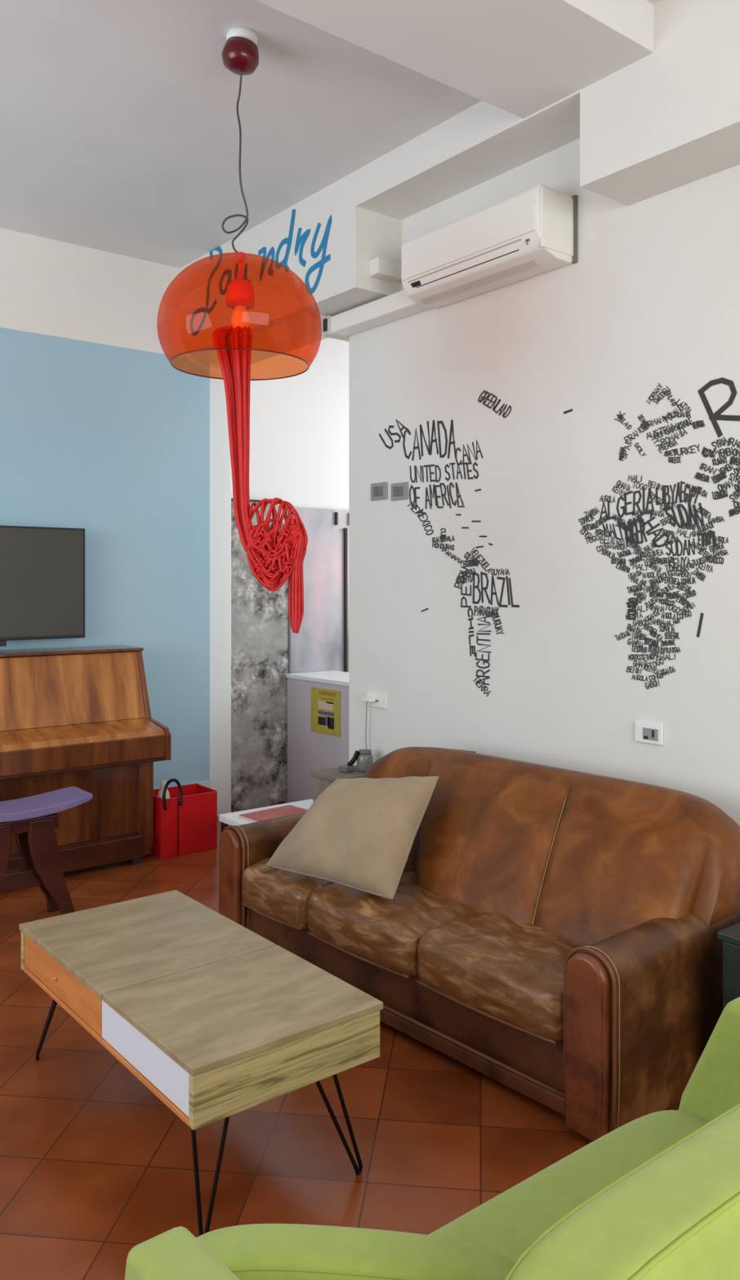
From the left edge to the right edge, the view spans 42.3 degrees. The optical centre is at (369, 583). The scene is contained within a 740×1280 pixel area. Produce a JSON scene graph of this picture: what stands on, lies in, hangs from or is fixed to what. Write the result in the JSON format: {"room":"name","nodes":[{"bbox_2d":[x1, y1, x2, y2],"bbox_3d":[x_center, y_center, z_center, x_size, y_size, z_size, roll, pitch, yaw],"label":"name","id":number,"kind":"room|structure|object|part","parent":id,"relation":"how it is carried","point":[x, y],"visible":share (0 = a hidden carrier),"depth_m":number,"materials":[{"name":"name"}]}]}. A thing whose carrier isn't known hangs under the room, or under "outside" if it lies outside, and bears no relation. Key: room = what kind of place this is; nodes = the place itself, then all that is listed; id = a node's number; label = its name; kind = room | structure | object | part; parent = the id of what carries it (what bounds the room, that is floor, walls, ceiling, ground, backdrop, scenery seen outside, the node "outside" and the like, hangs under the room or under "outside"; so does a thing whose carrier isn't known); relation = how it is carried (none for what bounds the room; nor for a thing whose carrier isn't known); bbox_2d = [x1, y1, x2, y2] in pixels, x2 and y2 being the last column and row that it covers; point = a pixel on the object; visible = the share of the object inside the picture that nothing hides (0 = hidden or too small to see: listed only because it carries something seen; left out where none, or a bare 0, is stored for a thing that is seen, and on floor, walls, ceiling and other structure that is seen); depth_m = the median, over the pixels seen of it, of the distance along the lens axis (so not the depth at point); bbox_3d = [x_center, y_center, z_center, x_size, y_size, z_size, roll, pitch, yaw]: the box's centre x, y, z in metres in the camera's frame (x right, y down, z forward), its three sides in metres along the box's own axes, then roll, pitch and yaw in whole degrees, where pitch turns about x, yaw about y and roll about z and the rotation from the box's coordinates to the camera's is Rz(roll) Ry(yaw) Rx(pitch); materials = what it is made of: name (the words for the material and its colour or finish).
{"room":"living room","nodes":[
{"label":"living room","id":0,"kind":"room"},
{"bbox_2d":[0,227,209,788],"bbox_3d":[-3.179,-0.215,4.434,5.325,3.430,0.300,0,0,-38],"label":"wall","id":1,"kind":"structure","parent":0,"point":[112,442],"depth_m":5.59,"materials":[{"name":"blue paint"}]},
{"bbox_2d":[0,525,84,646],"bbox_3d":[-2.026,0.011,5.079,1.020,0.642,0.114,0,0,-38],"label":"television","id":2,"kind":"object","parent":1,"relation":"attached to","point":[42,569],"visible":1,"depth_m":5.20,"materials":[{"name":"black plastic"}]},
{"bbox_2d":[153,781,211,789],"bbox_3d":[-1.215,1.365,5.787,0.565,0.270,0.020,0,0,-38],"label":"baseboard","id":3,"kind":"structure","parent":1,"relation":"attached to","point":[206,784],"depth_m":5.93,"materials":[{"name":"white"}]},
{"bbox_2d":[209,377,231,816],"bbox_3d":[-1.018,-0.215,6.179,0.230,3.430,0.090,0,0,-38],"label":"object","id":4,"kind":"structure","parent":1,"relation":"attached to","point":[220,452],"depth_m":6.16,"materials":[{"name":"white"}]},
{"bbox_2d":[231,337,348,510],"bbox_3d":[-0.316,-0.215,6.939,2.275,3.430,0.230,0,0,-38],"label":"wall","id":5,"kind":"structure","parent":0,"point":[299,452],"depth_m":6.68,"materials":[{"name":"white paint"}]},
{"bbox_2d":[231,497,288,812],"bbox_3d":[-0.756,0.469,6.422,0.482,2.062,0.035,0,0,-38],"label":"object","id":6,"kind":"structure","parent":5,"relation":"in","point":[259,615],"depth_m":6.40,"materials":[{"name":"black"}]},
{"bbox_2d":[288,506,348,673],"bbox_3d":[-0.209,0.485,6.836,0.890,2.030,0.066,0,0,-38],"label":"glazed panel","id":7,"kind":"object","parent":5,"relation":"attached to","point":[321,643],"visible":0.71,"depth_m":6.74,"materials":[{"name":"grey"}]},
{"bbox_3d":[-0.174,0.550,6.855,0.018,1.900,0.020,0,0,-38],"label":"rod","id":8,"kind":"part","parent":7,"relation":"part of","materials":[{"name":"black"}]},
{"bbox_2d":[179,170,400,340],"bbox_3d":[-0.441,-1.658,5.290,0.440,0.544,1.760,0,0,-38],"label":"wall","id":9,"kind":"structure","parent":0,"point":[357,236],"depth_m":4.62,"materials":[{"name":"white paint"}]},
{"bbox_2d":[209,208,331,293],"bbox_3d":[-0.632,-1.695,5.173,0.001,0.514,1.440,0,0,-38],"label":"lettering","id":10,"kind":"object","parent":9,"relation":"attached to","point":[303,237],"visible":0.5,"depth_m":4.79,"materials":[{"name":"blue paint"}]},
{"bbox_2d":[368,257,400,282],"bbox_3d":[0.074,-1.489,4.531,0.150,0.076,0.070,0,0,-38],"label":"junction box","id":11,"kind":"object","parent":9,"relation":"attached to","point":[380,268],"visible":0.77,"depth_m":4.50,"materials":[{"name":"white paint"}]},
{"bbox_2d":[317,700,333,711],"bbox_3d":[-0.288,0.788,6.182,0.002,0.049,0.163,0,0,-38],"label":"picture","id":12,"kind":"object","parent":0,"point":[322,705],"depth_m":6.18,"materials":[{"name":"beige"}]},
{"bbox_2d":[0,0,661,267],"bbox_3d":[0.057,-1.980,2.182,7.600,0.100,8.150,0,0,-38],"label":"ceiling","id":13,"kind":"structure","parent":0,"point":[119,128],"depth_m":3.96,"materials":[{"name":"paint"}]},
{"bbox_2d":[156,26,321,380],"bbox_3d":[-0.455,-1.348,3.360,0.572,1.164,0.572,0,0,-38],"label":"pendant lamp","id":14,"kind":"object","parent":13,"relation":"hanging from","point":[237,300],"visible":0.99,"depth_m":3.15,"materials":[{"name":"orange plastic"}]},
{"bbox_3d":[-0.469,-1.488,3.353,0.095,0.666,0.046,0,0,-38],"label":"cord","id":15,"kind":"part","parent":14,"relation":"part of","materials":[{"name":"grey plastic"}]},
{"bbox_3d":[-0.455,-0.956,3.360,0.572,0.375,0.572,0,0,-38],"label":"lamp shade","id":16,"kind":"part","parent":14,"relation":"part of","materials":[{"name":"orange plastic"}]},
{"bbox_2d":[215,349,307,633],"bbox_3d":[-0.384,-0.367,3.353,0.334,1.082,0.102,0,0,4],"label":"bundle","id":17,"kind":"object","parent":14,"relation":"hanging from","point":[282,556],"visible":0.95,"depth_m":3.34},
{"bbox_2d":[256,0,653,118],"bbox_3d":[-1.241,-1.851,1.823,5.120,0.158,0.580,0,0,-38],"label":"beam","id":18,"kind":"structure","parent":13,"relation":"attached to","point":[520,58],"depth_m":3.11,"materials":[{"name":"paint"}]},
{"bbox_2d":[355,89,579,220],"bbox_3d":[0.453,-1.847,4.034,0.280,0.165,1.320,0,0,-38],"label":"beam","id":19,"kind":"structure","parent":13,"relation":"attached to","point":[483,141],"depth_m":4.01,"materials":[{"name":"white paint"}]},
{"bbox_2d":[579,0,739,205],"bbox_3d":[2.297,-1.677,1.706,0.280,0.505,4.620,0,0,-38],"label":"beam","id":20,"kind":"structure","parent":13,"relation":"attached to","point":[668,119],"depth_m":3.17,"materials":[{"name":"white paint"}]},
{"bbox_2d":[0,802,680,1279],"bbox_3d":[0.057,1.540,2.182,7.600,0.080,8.150,0,0,-38],"label":"floor","id":21,"kind":"structure","parent":0,"point":[95,1166],"depth_m":2.58,"materials":[{"name":"tile"}]},
{"bbox_2d":[0,786,92,915],"bbox_3d":[-1.565,1.224,4.196,0.640,0.552,0.260,0,0,-38],"label":"stool","id":22,"kind":"object","parent":21,"relation":"on","point":[33,820],"visible":0.98,"depth_m":4.19,"materials":[{"name":"purple fabric"}]},
{"bbox_3d":[-1.621,1.265,4.042,0.205,0.470,0.036,0,0,-38],"label":"leg","id":23,"kind":"part","parent":22,"relation":"part of","materials":[{"name":"brown wood"}]},
{"bbox_3d":[-1.508,1.265,4.349,0.205,0.470,0.036,0,0,-38],"label":"leg","id":24,"kind":"part","parent":22,"relation":"part of","materials":[{"name":"brown wood"}]},
{"bbox_3d":[-1.565,0.981,4.196,0.640,0.066,0.260,0,0,-38],"label":"seat","id":25,"kind":"part","parent":22,"relation":"part of","materials":[{"name":"purple fabric"}]},
{"bbox_3d":[-1.402,1.265,4.216,0.205,0.470,0.036,0,0,-38],"label":"leg","id":26,"kind":"part","parent":22,"relation":"part of","materials":[{"name":"brown wood"}]},
{"bbox_2d":[0,644,170,873],"bbox_3d":[-1.829,0.928,4.870,1.479,1.143,0.645,0,0,-38],"label":"upright piano","id":27,"kind":"object","parent":21,"relation":"on","point":[113,762],"visible":0.88,"depth_m":5.00,"materials":[{"name":"brown wood"}]},
{"bbox_3d":[-1.794,1.144,4.787,1.359,0.412,0.028,0,0,-38],"label":"panel","id":28,"kind":"part","parent":27,"relation":"part of","materials":[{"name":"brown wood"}]},
{"bbox_3d":[-1.936,0.366,5.005,1.479,0.018,0.300,0,0,-38],"label":"lid","id":29,"kind":"part","parent":27,"relation":"part of","materials":[{"name":"brown wood"}]},
{"bbox_3d":[-1.835,0.556,4.879,1.409,0.357,0.174,0,0,-38],"label":"panel","id":30,"kind":"part","parent":27,"relation":"part of","materials":[{"name":"brown wood"}]},
{"bbox_3d":[-1.706,0.926,4.716,1.445,0.023,0.210,0,0,-38],"label":"moulding","id":31,"kind":"part","parent":27,"relation":"part of","materials":[{"name":"brown wood"}]},
{"bbox_3d":[-1.264,0.938,5.315,0.028,1.125,0.640,0,0,-38],"label":"panel","id":32,"kind":"part","parent":27,"relation":"part of","materials":[{"name":"brown wood"}]},
{"bbox_3d":[-1.236,1.209,5.223,0.076,0.542,0.038,0,0,-38],"label":"corner post","id":33,"kind":"part","parent":27,"relation":"part of","materials":[{"name":"brown wood"}]},
{"bbox_2d":[151,778,217,859],"bbox_3d":[-1.066,1.286,5.392,0.343,0.428,0.244,0,0,-38],"label":"tote bag","id":34,"kind":"object","parent":21,"relation":"on","point":[185,823],"visible":0.81,"depth_m":5.30,"materials":[{"name":"red plastic"}]},
{"bbox_2d":[156,780,169,798],"bbox_3d":[-1.149,1.293,5.317,0.084,0.390,0.084,0,0,-38],"label":"bottle","id":35,"kind":"object","parent":34,"relation":"in","point":[163,782],"visible":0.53,"depth_m":5.30,"materials":[{"name":"beige plastic"}]},
{"bbox_3d":[-1.085,1.151,5.248,0.124,0.159,0.042,0,0,-38],"label":"handle","id":36,"kind":"part","parent":34,"relation":"part of","materials":[{"name":"black metal"}]},
{"bbox_2d":[18,889,382,1235],"bbox_3d":[-0.541,1.289,2.750,0.552,0.418,1.158,0,0,-38],"label":"coffee table","id":37,"kind":"object","parent":21,"relation":"on","point":[216,1019],"visible":1,"depth_m":2.48,"materials":[{"name":"brown wood"}]},
{"bbox_3d":[-0.890,1.161,3.192,0.538,0.121,0.020,0,0,-38],"label":"panel","id":38,"kind":"part","parent":37,"relation":"part of","materials":[{"name":"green wood"}]},
{"bbox_3d":[-0.979,1.359,2.976,0.171,0.279,0.061,0,0,43],"label":"hairpin leg","id":39,"kind":"part","parent":37,"relation":"part of","materials":[{"name":"black metal"}]},
{"bbox_3d":[-0.920,1.155,2.796,0.016,0.016,0.016,0,0,-38],"label":"knob","id":40,"kind":"part","parent":37,"relation":"part of","materials":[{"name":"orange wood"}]},
{"bbox_3d":[-0.894,1.155,2.788,0.022,0.102,0.603,0,0,-38],"label":"drawer","id":41,"kind":"part","parent":37,"relation":"part of","materials":[{"name":"orange wood"}]},
{"bbox_3d":[-0.552,1.155,2.356,0.022,0.102,0.491,0,0,-38],"label":"drawer","id":42,"kind":"part","parent":37,"relation":"part of","materials":[{"name":"white paint"}]},
{"bbox_3d":[-0.697,1.089,2.949,0.548,0.018,0.652,0,0,-38],"label":"panel","id":43,"kind":"part","parent":37,"relation":"part of","materials":[{"name":"brown wood"}]},
{"bbox_3d":[-0.365,1.359,2.199,0.124,0.277,0.034,0,0,-38],"label":"hairpin leg","id":44,"kind":"part","parent":37,"relation":"part of","materials":[{"name":"black metal"}]},
{"bbox_3d":[-0.335,1.089,2.493,0.548,0.018,0.500,0,0,-38],"label":"panel","id":45,"kind":"part","parent":37,"relation":"part of","materials":[{"name":"brown wood"}]},
{"bbox_3d":[-0.191,1.161,2.309,0.538,0.121,0.020,0,0,-38],"label":"panel","id":46,"kind":"part","parent":37,"relation":"part of","materials":[{"name":"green wood"}]},
{"bbox_3d":[-0.089,1.359,2.407,0.149,0.278,0.044,0,0,-32],"label":"hairpin leg","id":47,"kind":"part","parent":37,"relation":"part of","materials":[{"name":"black metal"}]},
{"bbox_2d":[218,799,312,834],"bbox_3d":[-0.337,1.333,4.748,0.570,0.335,0.660,0,0,-38],"label":"side table","id":48,"kind":"object","parent":21,"relation":"on","point":[233,819],"visible":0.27,"depth_m":4.83,"materials":[{"name":"white"}]},
{"bbox_3d":[-0.723,1.350,4.824,0.044,0.300,0.044,0,0,-38],"label":"leg","id":49,"kind":"part","parent":48,"relation":"part of","materials":[{"name":"white wood"}]},
{"bbox_2d":[239,804,307,822],"bbox_3d":[-0.462,1.159,4.802,0.320,0.010,0.220,0,0,-42],"label":"magazine","id":50,"kind":"object","parent":48,"relation":"on","point":[288,810],"visible":0.64,"depth_m":4.80,"materials":[{"name":"red paper"}]},
{"bbox_2d":[311,764,364,802],"bbox_3d":[-0.112,1.042,4.690,0.266,0.244,0.246,0,0,-38],"label":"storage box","id":51,"kind":"object","parent":48,"relation":"on","point":[322,779],"visible":0.28,"depth_m":4.64,"materials":[{"name":"beige wood"}]},
{"bbox_3d":[-0.112,0.932,4.690,0.266,0.025,0.246,0,0,-38],"label":"lid","id":52,"kind":"part","parent":51,"relation":"part of","materials":[{"name":"beige wood"}]},
{"bbox_2d":[338,750,359,773],"bbox_3d":[-0.100,0.868,4.683,0.081,0.102,0.076,0,0,-38],"label":"adapter","id":53,"kind":"object","parent":51,"relation":"on","point":[346,768],"visible":1,"depth_m":4.67,"materials":[{"name":"grey plastic"}]},
{"bbox_2d":[356,749,373,772],"bbox_3d":[-0.025,0.868,4.701,0.080,0.102,0.080,0,0,-38],"label":"glass jar","id":54,"kind":"object","parent":51,"relation":"on","point":[365,758],"visible":0.89,"depth_m":4.67,"materials":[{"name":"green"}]},
{"bbox_3d":[-0.025,0.827,4.701,0.066,0.019,0.066,0,0,-38],"label":"lid","id":55,"kind":"part","parent":54,"relation":"part of","materials":[{"name":"grey"}]},
{"bbox_2d":[285,670,348,803],"bbox_3d":[0.045,1.058,6.084,0.412,0.885,1.480,0,0,-38],"label":"half wall","id":56,"kind":"structure","parent":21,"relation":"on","point":[308,751],"depth_m":6.35,"materials":[{"name":"white paint"}]},
{"bbox_2d":[285,670,348,686],"bbox_3d":[0.045,0.628,6.084,0.412,0.027,1.480,0,0,-38],"label":"countertop","id":57,"kind":"structure","parent":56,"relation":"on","point":[336,677],"depth_m":6.36,"materials":[{"name":"white"}]},
{"bbox_2d":[311,687,340,737],"bbox_3d":[-0.290,0.827,6.187,0.004,0.292,0.320,0,0,-38],"label":"poster","id":58,"kind":"object","parent":56,"relation":"attached to","point":[325,703],"visible":1,"depth_m":6.18,"materials":[{"name":"yellow paper"}]},
{"bbox_2d":[317,716,324,725],"bbox_3d":[-0.314,0.891,6.214,0.002,0.051,0.080,0,0,-38],"label":"picture","id":59,"kind":"object","parent":58,"relation":"attached to","point":[321,720],"depth_m":6.22,"materials":[{"name":"black"}]},
{"bbox_2d":[317,710,333,716],"bbox_3d":[-0.284,0.837,6.177,0.002,0.021,0.174,0,0,-38],"label":"picture","id":60,"kind":"object","parent":58,"relation":"attached to","point":[320,713],"depth_m":6.18,"materials":[{"name":"blue"}]},
{"bbox_2d":[324,716,328,725],"bbox_3d":[-0.275,0.886,6.166,0.002,0.057,0.045,0,0,-38],"label":"picture","id":61,"kind":"object","parent":58,"relation":"attached to","point":[326,718],"depth_m":6.17,"materials":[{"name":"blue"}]},
{"bbox_2d":[327,716,333,729],"bbox_3d":[-0.251,0.895,6.135,0.002,0.074,0.066,0,0,-38],"label":"picture","id":62,"kind":"object","parent":58,"relation":"attached to","point":[330,719],"depth_m":6.14,"materials":[{"name":"black"}]},
{"bbox_2d":[124,996,739,1279],"bbox_3d":[0.378,1.123,1.466,1.418,0.755,0.646,0,0,-38],"label":"armchair","id":63,"kind":"object","parent":21,"relation":"on","point":[656,1196],"visible":0.94,"depth_m":1.20,"materials":[{"name":"fabric"}]},
{"bbox_3d":[-0.154,1.091,1.076,0.085,0.579,0.558,0,0,-38],"label":"arm","id":64,"kind":"part","parent":63,"relation":"part of","materials":[{"name":"fabric"}]},
{"bbox_2d":[195,1223,515,1279],"bbox_3d":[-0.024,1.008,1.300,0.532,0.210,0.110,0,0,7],"label":"seat cushion","id":65,"kind":"object","parent":63,"relation":"on","point":[260,1251],"visible":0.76,"depth_m":1.29,"materials":[{"name":"fabric"}]},
{"bbox_3d":[0.355,1.190,1.436,1.200,0.230,0.600,0,0,-38],"label":"seat","id":66,"kind":"part","parent":63,"relation":"part of","materials":[{"name":"fabric"}]},
{"bbox_3d":[0.617,0.980,1.372,1.156,0.470,0.136,0,0,-38],"label":"backrest","id":67,"kind":"part","parent":63,"relation":"part of","materials":[{"name":"fabric"}]},
{"bbox_3d":[0.815,1.091,1.855,0.098,0.578,0.575,0,0,-38],"label":"arm","id":68,"kind":"part","parent":63,"relation":"part of","materials":[{"name":"fabric"}]},
{"bbox_2d":[218,746,739,1142],"bbox_3d":[0.327,1.087,3.490,0.893,0.825,1.899,0,0,-41],"label":"leather sofa","id":69,"kind":"object","parent":21,"relation":"on","point":[548,932],"visible":0.84,"depth_m":2.99,"materials":[{"name":"brown leather"}]},
{"bbox_3d":[-0.563,1.236,3.859,0.038,0.488,0.132,0,0,-41],"label":"panel","id":70,"kind":"part","parent":69,"relation":"part of","materials":[{"name":"leather"}]},
{"bbox_3d":[-0.252,1.232,4.133,0.808,0.495,0.156,0,0,-41],"label":"arm","id":71,"kind":"part","parent":69,"relation":"part of","materials":[{"name":"leather"}]},
{"bbox_2d":[241,857,333,929],"bbox_3d":[-0.172,1.186,3.821,0.582,0.187,0.425,0,0,-41],"label":"seat cushion","id":72,"kind":"object","parent":69,"relation":"on","point":[281,896],"depth_m":3.61,"materials":[{"name":"leather"}]},
{"bbox_2d":[265,776,438,899],"bbox_3d":[-0.107,0.905,3.577,0.629,0.367,0.380,0,0,29],"label":"throw pillow","id":73,"kind":"object","parent":69,"relation":"on","point":[358,833],"visible":1,"depth_m":3.49,"materials":[{"name":"beige fabric"}]},
{"bbox_2d":[307,871,474,977],"bbox_3d":[0.154,1.186,3.451,0.582,0.187,0.578,0,0,-41],"label":"seat cushion","id":74,"kind":"object","parent":69,"relation":"on","point":[385,934],"depth_m":3.27,"materials":[{"name":"leather"}]},
{"bbox_3d":[0.192,0.928,3.957,0.477,0.444,0.670,0,0,-41],"label":"panel","id":75,"kind":"part","parent":69,"relation":"part of","materials":[{"name":"leather"}]},
{"bbox_3d":[0.035,1.442,3.233,0.048,0.055,1.590,0,0,-41],"label":"rail","id":76,"kind":"part","parent":69,"relation":"part of","materials":[{"name":"leather"}]},
{"bbox_3d":[0.436,0.927,3.513,0.477,0.445,0.760,0,0,-41],"label":"panel","id":77,"kind":"part","parent":69,"relation":"part of","materials":[{"name":"leather"}]},
{"bbox_2d":[417,912,582,1042],"bbox_3d":[0.536,1.186,3.017,0.582,0.187,0.595,0,0,-41],"label":"seat cushion","id":78,"kind":"object","parent":69,"relation":"on","point":[505,968],"depth_m":2.87,"materials":[{"name":"leather"}]},
{"bbox_3d":[0.499,0.988,3.575,0.460,0.625,1.761,0,0,-41],"label":"frame","id":79,"kind":"part","parent":69,"relation":"part of","materials":[{"name":"leather"}]},
{"bbox_3d":[0.581,1.236,2.561,0.038,0.488,0.132,0,0,-41],"label":"panel","id":80,"kind":"part","parent":69,"relation":"part of","materials":[{"name":"leather"}]},
{"bbox_3d":[0.814,0.927,3.086,0.477,0.445,0.520,0,0,-41],"label":"panel","id":81,"kind":"part","parent":69,"relation":"part of","materials":[{"name":"leather"}]},
{"bbox_3d":[0.892,1.232,2.835,0.808,0.495,0.156,0,0,-41],"label":"arm","id":82,"kind":"part","parent":69,"relation":"part of","materials":[{"name":"leather"}]},
{"bbox_2d":[716,922,739,1009],"bbox_3d":[1.294,1.238,2.691,0.510,0.525,0.390,0,0,-38],"label":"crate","id":83,"kind":"object","parent":21,"relation":"on","point":[730,936],"visible":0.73,"depth_m":2.66,"materials":[{"name":"grey"}]},
{"bbox_3d":[1.294,0.988,2.691,0.510,0.025,0.390,0,0,-38],"label":"lid","id":84,"kind":"part","parent":83,"relation":"part of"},
{"bbox_2d":[348,137,739,826],"bbox_3d":[1.929,-0.215,2.524,0.160,3.430,6.360,0,0,-38],"label":"wall","id":85,"kind":"structure","parent":0,"point":[651,296],"depth_m":3.85,"materials":[{"name":"white paint"}]},
{"bbox_2d":[361,697,375,749],"bbox_3d":[-0.004,0.785,4.784,0.040,0.431,0.070,0,0,-38],"label":"charger","id":86,"kind":"object","parent":85,"relation":"hanging from","point":[363,699],"visible":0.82,"depth_m":4.79,"materials":[{"name":"white plastic"}]},
{"bbox_2d":[365,691,386,708],"bbox_3d":[0.029,0.582,4.781,0.014,0.071,0.162,0,0,-38],"label":"wall socket","id":87,"kind":"object","parent":85,"relation":"attached to","point":[380,701],"visible":0.96,"depth_m":4.76,"materials":[{"name":"white plastic"}]},
{"bbox_2d":[322,289,431,341],"bbox_3d":[0.050,-1.328,4.709,0.192,0.104,0.720,0,0,-38],"label":"duct","id":88,"kind":"object","parent":85,"relation":"attached to","point":[397,305],"visible":0.74,"depth_m":4.67,"materials":[{"name":"white plastic"}]},
{"bbox_2d":[370,481,386,500],"bbox_3d":[0.043,-0.462,4.763,0.015,0.086,0.125,0,0,-38],"label":"switch plate","id":89,"kind":"object","parent":85,"relation":"attached to","point":[379,490],"visible":1,"depth_m":4.75,"materials":[{"name":"grey plastic"}]},
{"bbox_2d":[391,481,408,500],"bbox_3d":[0.142,-0.449,4.639,0.015,0.083,0.122,0,0,-38],"label":"switch plate","id":90,"kind":"object","parent":85,"relation":"attached to","point":[399,491],"visible":1,"depth_m":4.63,"materials":[{"name":"grey plastic"}]},
{"bbox_2d":[400,183,577,308],"bbox_3d":[0.479,-1.406,4.047,0.222,0.278,0.831,0,0,-38],"label":"air conditioner","id":91,"kind":"object","parent":85,"relation":"attached to","point":[532,231],"visible":1,"depth_m":3.90,"materials":[{"name":"white plastic"}]},
{"bbox_3d":[0.389,-1.441,3.988,0.008,0.158,0.793,0,0,-38],"label":"panel","id":92,"kind":"part","parent":91,"relation":"part of","materials":[{"name":"white plastic"}]},
{"bbox_3d":[0.812,-1.407,3.794,0.015,0.265,0.020,0,0,-38],"label":"plate","id":93,"kind":"part","parent":91,"relation":"part of","materials":[{"name":"grey"}]},
{"bbox_2d":[378,377,739,696],"bbox_3d":[0.712,-0.177,3.928,0.002,1.343,2.156,0,0,-38],"label":"world map","id":94,"kind":"object","parent":85,"relation":"attached to","point":[716,415],"visible":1,"depth_m":3.53,"materials":[{"name":"grey paint"}]},
{"bbox_2d":[634,721,662,745],"bbox_3d":[1.025,0.550,3.522,0.017,0.075,0.119,0,0,-38],"label":"wall socket","id":95,"kind":"object","parent":85,"relation":"attached to","point":[644,732],"visible":1,"depth_m":3.51,"materials":[{"name":"white plastic"}]}
]}

